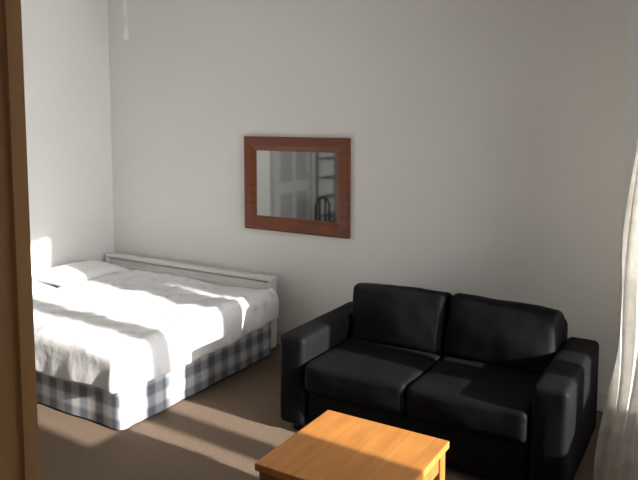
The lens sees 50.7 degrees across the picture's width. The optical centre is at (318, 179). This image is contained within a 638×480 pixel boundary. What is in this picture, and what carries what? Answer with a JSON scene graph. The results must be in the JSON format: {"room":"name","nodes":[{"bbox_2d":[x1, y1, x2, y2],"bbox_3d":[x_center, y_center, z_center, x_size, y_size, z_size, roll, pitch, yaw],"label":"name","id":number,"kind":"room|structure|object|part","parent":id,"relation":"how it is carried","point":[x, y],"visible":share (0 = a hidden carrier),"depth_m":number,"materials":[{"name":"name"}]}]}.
{"room":"studio apartment","nodes":[
{"label":"studio apartment","id":0,"kind":"room"},
{"bbox_2d":[21,0,114,281],"bbox_3d":[-3.074,-0.111,4.178,0.120,2.950,4.470,3,6,31],"label":"wall","id":1,"kind":"structure","parent":0,"point":[66,42],"depth_m":5.64,"materials":[{"name":"paint"}]},
{"bbox_2d":[37,343,602,479],"bbox_3d":[-0.391,1.551,2.771,6.320,0.100,4.590,3,6,31],"label":"floor","id":2,"kind":"structure","parent":0,"point":[220,431],"depth_m":3.67,"materials":[{"name":"carpet"}]},
{"bbox_2d":[0,0,39,479],"bbox_3d":[-0.983,0.587,0.926,1.010,2.160,0.726,3,6,31],"label":"wardrobe","id":3,"kind":"object","parent":2,"relation":"on","point":[19,442],"visible":1,"depth_m":0.89,"materials":[{"name":"beige wood"}]},
{"bbox_2d":[36,252,276,429],"bbox_3d":[-1.482,1.029,4.907,1.898,0.545,1.639,3,6,31],"label":"bed","id":4,"kind":"object","parent":2,"relation":"on","point":[120,410],"visible":0.28,"depth_m":4.22,"materials":[{"name":"fabric"}]},
{"bbox_2d":[32,280,56,294],"bbox_3d":[-2.318,0.798,4.865,0.470,0.130,0.690,5,7,31],"label":"pillow","id":5,"kind":"object","parent":4,"relation":"on","point":[37,287],"visible":0.12,"depth_m":4.95,"materials":[{"name":"white fabric"}]},
{"bbox_3d":[-1.527,0.953,4.827,1.870,0.170,1.440,3,6,31],"label":"mattress","id":6,"kind":"part","parent":4,"relation":"part of","materials":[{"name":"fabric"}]},
{"bbox_2d":[32,260,130,286],"bbox_3d":[-1.945,0.743,5.479,0.470,0.125,0.690,5,7,30],"label":"pillow","id":7,"kind":"object","parent":4,"relation":"on","point":[74,272],"visible":0.78,"depth_m":5.32,"materials":[{"name":"white fabric"}]},
{"bbox_2d":[33,270,278,393],"bbox_3d":[-1.308,0.950,4.680,1.487,0.288,1.552,3,6,31],"label":"duvet","id":8,"kind":"object","parent":4,"relation":"on","point":[119,331],"visible":0.96,"depth_m":4.28,"materials":[{"name":"white fabric"}]},
{"bbox_3d":[-1.114,0.956,5.580,1.790,0.445,0.060,3,6,31],"label":"panel","id":9,"kind":"part","parent":4,"relation":"part of","materials":[{"name":"white paint"}]},
{"bbox_3d":[-1.110,0.709,5.563,1.810,0.030,0.085,3,6,31],"label":"rail","id":10,"kind":"part","parent":4,"relation":"part of","materials":[{"name":"white paint"}]},
{"bbox_3d":[-0.357,1.023,5.126,0.030,0.515,0.080,3,6,31],"label":"post","id":11,"kind":"part","parent":4,"relation":"part of","materials":[{"name":"white paint"}]},
{"bbox_2d":[255,410,448,479],"bbox_3d":[0.142,1.286,2.651,0.570,0.450,0.550,3,6,31],"label":"coffee table","id":12,"kind":"object","parent":2,"relation":"on","point":[335,445],"visible":1,"depth_m":2.62,"materials":[{"name":"brown wood"}]},
{"bbox_3d":[-0.190,1.307,2.579,0.056,0.420,0.056,3,6,31],"label":"leg","id":13,"kind":"part","parent":12,"relation":"part of","materials":[{"name":"brown wood"}]},
{"bbox_3d":[0.473,1.294,2.727,0.056,0.420,0.056,3,6,31],"label":"leg","id":14,"kind":"part","parent":12,"relation":"part of","materials":[{"name":"brown wood"}]},
{"bbox_2d":[280,283,598,479],"bbox_3d":[0.648,1.033,3.710,1.557,0.758,0.878,3,6,31],"label":"sofa","id":15,"kind":"object","parent":2,"relation":"on","point":[512,397],"visible":1,"depth_m":3.52,"materials":[{"name":"black leather"}]},
{"bbox_3d":[0.058,1.078,4.074,0.175,0.513,0.845,3,6,31],"label":"arm","id":16,"kind":"part","parent":15,"relation":"part of","materials":[{"name":"black leather"}]},
{"bbox_2d":[305,338,442,412],"bbox_3d":[0.312,1.066,3.742,0.607,0.177,0.578,3,6,31],"label":"seat cushion","id":17,"kind":"object","parent":15,"relation":"on","point":[375,375],"depth_m":3.59,"materials":[{"name":"black leather"}]},
{"bbox_2d":[350,283,451,354],"bbox_3d":[0.484,0.821,4.015,0.604,0.390,0.257,3,6,31],"label":"cushion","id":18,"kind":"object","parent":15,"relation":"on","point":[399,317],"depth_m":3.91,"materials":[{"name":"black leather"}]},
{"bbox_2d":[407,356,540,443],"bbox_3d":[0.830,1.095,3.431,0.606,0.180,0.577,3,6,31],"label":"seat cushion","id":19,"kind":"object","parent":15,"relation":"on","point":[481,398],"depth_m":3.27,"materials":[{"name":"black leather"}]},
{"bbox_2d":[445,293,563,374],"bbox_3d":[1.009,0.850,3.698,0.607,0.392,0.258,3,6,31],"label":"cushion","id":20,"kind":"object","parent":15,"relation":"on","point":[520,337],"depth_m":3.60,"materials":[{"name":"black leather"}]},
{"bbox_3d":[0.822,1.029,3.999,1.224,0.637,0.202,3,6,31],"label":"backrest","id":21,"kind":"part","parent":15,"relation":"part of","materials":[{"name":"black leather"}]},
{"bbox_3d":[1.239,1.143,3.362,0.174,0.512,0.842,3,6,31],"label":"arm","id":22,"kind":"part","parent":15,"relation":"part of","materials":[{"name":"black leather"}]},
{"bbox_2d":[107,0,630,391],"bbox_3d":[-0.076,-0.192,5.042,4.350,2.950,0.120,3,6,31],"label":"wall","id":23,"kind":"structure","parent":0,"point":[487,137],"depth_m":4.59,"materials":[{"name":"paint"}]},
{"bbox_2d":[244,136,350,238],"bbox_3d":[-0.180,0.040,5.036,0.930,0.720,0.037,3,6,31],"label":"wall mirror","id":24,"kind":"object","parent":23,"relation":"attached to","point":[299,185],"visible":1,"depth_m":5.02,"materials":[{"name":"red wood"}]},
{"bbox_2d":[257,150,336,221],"bbox_3d":[-0.175,0.039,5.044,0.730,0.520,0.008,3,6,31],"label":"mirror glass","id":25,"kind":"object","parent":24,"relation":"attached to","point":[293,185],"depth_m":5.03,"materials":[{"name":"grey"}]},
{"bbox_2d":[277,328,607,411],"bbox_3d":[-0.060,1.226,5.083,4.230,0.120,0.018,3,6,31],"label":"baseboard","id":26,"kind":"structure","parent":23,"relation":"attached to","point":[601,395],"depth_m":4.03,"materials":[{"name":"white paint"}]},
{"bbox_2d":[616,0,637,357],"bbox_3d":[1.832,0.083,2.081,0.140,2.950,3.592,0,5,0],"label":"wall","id":27,"kind":"structure","parent":0,"point":[631,131],"depth_m":3.79,"materials":[{"name":"paint"}]},
{"bbox_3d":[1.672,-1.125,2.060,1.388,0.056,2.230,3,6,31],"label":"pole","id":28,"kind":"object","parent":27,"relation":"attached to","visible":0},
{"bbox_2d":[594,143,637,479],"bbox_3d":[1.637,0.136,3.021,0.488,2.648,0.514,-4,7,-39],"label":"curtain","id":29,"kind":"object","parent":28,"relation":"hanging from","point":[616,453],"visible":1,"depth_m":3.13,"materials":[{"name":"beige fabric"}]},
{"bbox_3d":[-0.391,-1.486,2.489,6.320,0.100,4.590,3,6,31],"label":"ceiling","id":30,"kind":"structure","parent":0,"visible":0},
{"bbox_2d":[122,0,128,40],"bbox_3d":[-1.597,-1.435,5.535,0.090,0.565,0.090,3,6,31],"label":"pull cord","id":31,"kind":"object","parent":30,"relation":"hanging from","point":[125,35],"visible":1,"depth_m":5.54,"materials":[{"name":"white paint"}]},
{"bbox_3d":[-1.597,-1.484,5.530,0.036,0.453,0.036,3,6,31],"label":"cord","id":32,"kind":"part","parent":31,"relation":"part of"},
{"bbox_3d":[-1.597,-1.216,5.555,0.053,0.125,0.054,3,6,31],"label":"cord pull","id":33,"kind":"part","parent":31,"relation":"part of","materials":[{"name":"white plastic"}]}
]}

